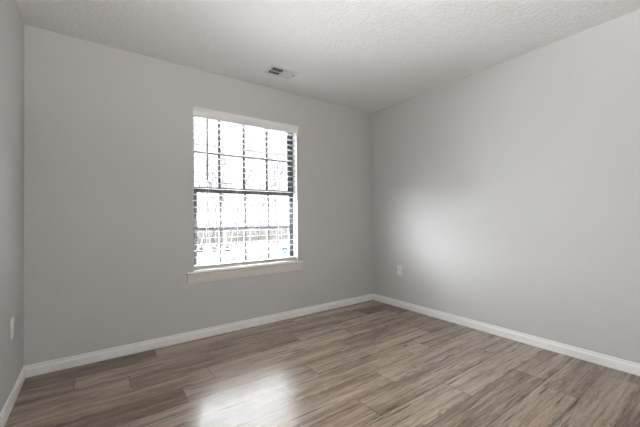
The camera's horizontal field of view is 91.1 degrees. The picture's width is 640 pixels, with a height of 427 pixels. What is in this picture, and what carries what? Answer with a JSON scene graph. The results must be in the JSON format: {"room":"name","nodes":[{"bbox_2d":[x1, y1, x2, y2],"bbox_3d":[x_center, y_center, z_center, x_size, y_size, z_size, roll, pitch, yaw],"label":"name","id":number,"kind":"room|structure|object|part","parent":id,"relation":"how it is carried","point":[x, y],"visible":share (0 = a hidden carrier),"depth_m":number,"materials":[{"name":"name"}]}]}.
{"room":"empty bedroom","nodes":[
{"label":"empty bedroom","id":0,"kind":"room"},
{"bbox_2d":[0,0,23,412],"bbox_3d":[-0.981,-0.178,0.581,0.120,2.580,3.820,0,-1,-36],"label":"wall","id":1,"kind":"structure","parent":0,"point":[11,21],"depth_m":1.82,"materials":[{"name":"beige paint"}]},
{"bbox_2d":[10,317,13,339],"bbox_3d":[-1.806,0.673,1.845,0.009,0.118,0.072,0,-1,-36],"label":"wall outlet","id":2,"kind":"object","parent":1,"relation":"attached to","point":[12,318],"visible":1,"depth_m":1.83,"materials":[{"name":"white plastic"}]},
{"bbox_2d":[0,367,25,426],"bbox_3d":[-0.944,1.053,0.647,0.014,0.078,3.687,0,-1,-36],"label":"baseboard","id":3,"kind":"structure","parent":1,"relation":"attached to","point":[5,412],"depth_m":1.81,"materials":[{"name":"white"}]},
{"bbox_2d":[24,24,372,365],"bbox_3d":[-0.733,-0.145,3.212,3.587,2.580,0.170,0,-1,-36],"label":"wall","id":4,"kind":"structure","parent":0,"point":[108,131],"depth_m":2.58,"materials":[{"name":"beige paint"}]},
{"bbox_2d":[23,294,372,377],"bbox_3d":[-0.666,1.084,3.121,3.347,0.078,0.014,0,-1,-36],"label":"baseboard","id":5,"kind":"structure","parent":4,"relation":"attached to","point":[91,357],"depth_m":2.69,"materials":[{"name":"white"}]},
{"bbox_2d":[186,106,303,283],"bbox_3d":[-0.734,-0.169,3.188,1.209,1.592,0.190,0,-1,-36],"label":"window","id":6,"kind":"structure","parent":4,"relation":"in","point":[215,274],"depth_m":3.22,"materials":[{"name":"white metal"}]},
{"bbox_3d":[-0.773,-0.577,3.246,1.041,0.715,0.024,0,-1,-36],"label":"sash","id":7,"kind":"part","parent":6,"relation":"part of","materials":[{"name":"glass"}]},
{"bbox_3d":[-0.749,0.137,3.213,1.041,0.748,0.024,0,-1,-36],"label":"sash","id":8,"kind":"part","parent":6,"relation":"part of","materials":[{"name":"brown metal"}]},
{"bbox_3d":[-0.766,-0.219,3.236,1.094,1.490,0.076,0,-1,-36],"label":"frame","id":9,"kind":"part","parent":6,"relation":"part of","materials":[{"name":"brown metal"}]},
{"bbox_3d":[-0.704,0.533,3.147,1.209,0.018,0.114,0,-1,-36],"label":"sill","id":10,"kind":"part","parent":6,"relation":"part of","materials":[{"name":"white paint"}]},
{"bbox_2d":[193,107,297,269],"bbox_3d":[-0.704,-0.225,3.164,1.102,1.474,0.093,0,-1,-36],"label":"window blind","id":11,"kind":"object","parent":6,"relation":"attached to","point":[197,112],"visible":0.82,"depth_m":3.10,"materials":[{"name":"grey plastic"}]},
{"bbox_3d":[-1.051,-0.211,2.933,0.002,1.408,0.064,0,-1,-36],"label":"ladder cord","id":12,"kind":"part","parent":11,"relation":"part of","materials":[{"name":"white fabric"}]},
{"bbox_3d":[-0.712,0.493,3.161,1.078,0.038,0.060,0,-1,-36],"label":"rail","id":13,"kind":"part","parent":11,"relation":"part of","materials":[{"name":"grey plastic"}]},
{"bbox_3d":[-0.621,-0.212,3.203,0.002,1.408,0.002,0,-1,-36],"label":"lift cord","id":14,"kind":"part","parent":11,"relation":"part of","materials":[{"name":"white fabric"}]},
{"bbox_3d":[-0.434,-0.212,3.375,0.002,1.408,0.064,0,-1,-36],"label":"ladder cord","id":15,"kind":"part","parent":11,"relation":"part of","materials":[{"name":"white fabric"}]},
{"bbox_2d":[282,246,287,253],"bbox_3d":[-0.390,0.407,3.464,0.088,0.088,0.002,0,-1,-36],"label":"sticker","id":16,"kind":"object","parent":6,"relation":"attached to","point":[284,247],"visible":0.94,"depth_m":3.46,"materials":[{"name":"blue"}]},
{"bbox_2d":[4,300,639,426],"bbox_3d":[0.407,1.101,1.622,3.347,0.020,3.700,0,-1,-36],"label":"floor","id":17,"kind":"structure","parent":0,"point":[372,363],"depth_m":2.04,"materials":[{"name":"laminate"}]},
{"bbox_2d":[16,0,639,112],"bbox_3d":[0.381,-1.408,1.656,3.347,0.120,3.700,0,-1,-36],"label":"ceiling","id":18,"kind":"structure","parent":0,"point":[369,56],"depth_m":2.33,"materials":[{"name":"white paint"}]},
{"bbox_2d":[264,65,298,79],"bbox_3d":[-0.361,-1.315,2.943,0.284,0.016,0.176,0,-1,-36],"label":"ceiling vent","id":19,"kind":"object","parent":18,"relation":"in","point":[274,70],"visible":1,"depth_m":2.93,"materials":[{"name":"white metal"}]},
{"bbox_2d":[371,9,639,363],"bbox_3d":[1.838,-0.180,2.600,0.120,2.580,3.820,0,-1,-36],"label":"wall","id":20,"kind":"structure","parent":0,"point":[506,194],"depth_m":2.64,"materials":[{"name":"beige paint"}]},
{"bbox_2d":[397,265,401,275],"bbox_3d":[0.947,0.677,3.735,0.009,0.118,0.072,0,-1,-36],"label":"wall outlet","id":21,"kind":"object","parent":20,"relation":"attached to","point":[399,268],"visible":1,"depth_m":3.73,"materials":[{"name":"white plastic"}]},
{"bbox_2d":[373,294,639,375],"bbox_3d":[1.766,1.051,2.588,0.014,0.078,3.687,0,-1,-36],"label":"baseboard","id":22,"kind":"structure","parent":20,"relation":"attached to","point":[626,366],"depth_m":2.62,"materials":[{"name":"white"}]},
{"label":"outside","id":23,"kind":"structure","parent":0,"visible":0},
{"bbox_2d":[197,214,287,254],"bbox_3d":[-13.486,2.234,104.702,220.000,6.875,117.000,0,-1,-36],"label":"grass bank","id":24,"kind":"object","parent":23,"point":[199,216],"visible":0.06,"depth_m":102.15,"materials":[{"name":"white"}]},
{"bbox_2d":[210,247,218,251],"bbox_3d":[-11.958,4.034,35.608,1.276,0.659,1.162,-1,-1,-6],"label":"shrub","id":25,"kind":"object","parent":24,"relation":"on","point":[214,249],"visible":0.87,"depth_m":35.40,"materials":[{"name":"white"}]},
{"bbox_2d":[194,122,239,246],"bbox_3d":[-12.121,-9.464,38.783,10.434,27.918,9.488,-1,-1,11],"label":"bare tree","id":26,"kind":"object","parent":24,"relation":"on","point":[225,234],"visible":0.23,"depth_m":37.43,"materials":[{"name":"grey plant"}]},
{"bbox_2d":[194,121,240,248],"bbox_3d":[-12.444,-6.379,36.070,7.093,21.699,11.211,-1,-1,-3],"label":"bare tree","id":27,"kind":"object","parent":24,"relation":"on","point":[208,222],"visible":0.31,"depth_m":37.02,"materials":[{"name":"grey plant"}]},
{"bbox_2d":[194,123,241,247],"bbox_3d":[-12.375,-5.302,41.795,6.833,19.716,11.430,-1,-1,13],"label":"bare tree","id":28,"kind":"object","parent":24,"relation":"on","point":[199,123],"visible":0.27,"depth_m":39.55,"materials":[{"name":"grey plant"}]},
{"bbox_2d":[194,122,250,246],"bbox_3d":[-15.395,-7.953,41.504,9.706,25.037,9.403,0,-1,-36],"label":"bare tree","id":29,"kind":"object","parent":24,"relation":"on","point":[216,233],"visible":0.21,"depth_m":42.29,"materials":[{"name":"grey plant"}]},
{"bbox_2d":[210,126,272,247],"bbox_3d":[-10.324,-6.844,42.663,11.379,22.772,6.684,0,-1,-36],"label":"bare tree","id":30,"kind":"object","parent":24,"relation":"on","point":[233,231],"visible":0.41,"depth_m":42.26,"materials":[{"name":"grey plant"}]},
{"bbox_2d":[197,215,287,246],"bbox_3d":[-10.807,2.297,57.258,35.591,4.774,20.873,0,-1,-36],"label":"undergrowth","id":31,"kind":"object","parent":24,"relation":"on","point":[272,233],"visible":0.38,"depth_m":49.12,"materials":[{"name":"white"}]},
{"bbox_2d":[230,128,272,243],"bbox_3d":[-8.522,-7.780,40.433,10.185,24.501,9.476,0,-1,-36],"label":"bare tree","id":32,"kind":"object","parent":24,"relation":"on","point":[251,202],"visible":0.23,"depth_m":41.23,"materials":[{"name":"grey plant"}]},
{"bbox_2d":[251,132,285,239],"bbox_3d":[-6.869,-8.191,49.219,7.783,25.544,12.694,-1,-1,13],"label":"bare tree","id":33,"kind":"object","parent":24,"relation":"on","point":[263,204],"visible":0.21,"depth_m":49.71,"materials":[{"name":"grey plant"}]},
{"bbox_2d":[259,133,285,243],"bbox_3d":[-6.851,-8.920,45.689,10.237,26.896,11.629,0,-1,-36],"label":"bare tree","id":34,"kind":"object","parent":24,"relation":"on","point":[281,172],"visible":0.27,"depth_m":46.81,"materials":[{"name":"grey plant"}]},
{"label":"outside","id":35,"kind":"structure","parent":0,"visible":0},
{"bbox_2d":[197,250,287,264],"bbox_3d":[1.161,4.340,24.145,150.000,0.300,30.950,0,-1,-36],"label":"parking lot","id":36,"kind":"structure","parent":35,"point":[205,260],"depth_m":30.34,"materials":[{"name":"white"}]},
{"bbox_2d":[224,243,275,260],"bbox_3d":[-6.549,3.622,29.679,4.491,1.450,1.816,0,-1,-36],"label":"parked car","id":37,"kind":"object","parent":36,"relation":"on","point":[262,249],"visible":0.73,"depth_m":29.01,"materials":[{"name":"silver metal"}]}
]}

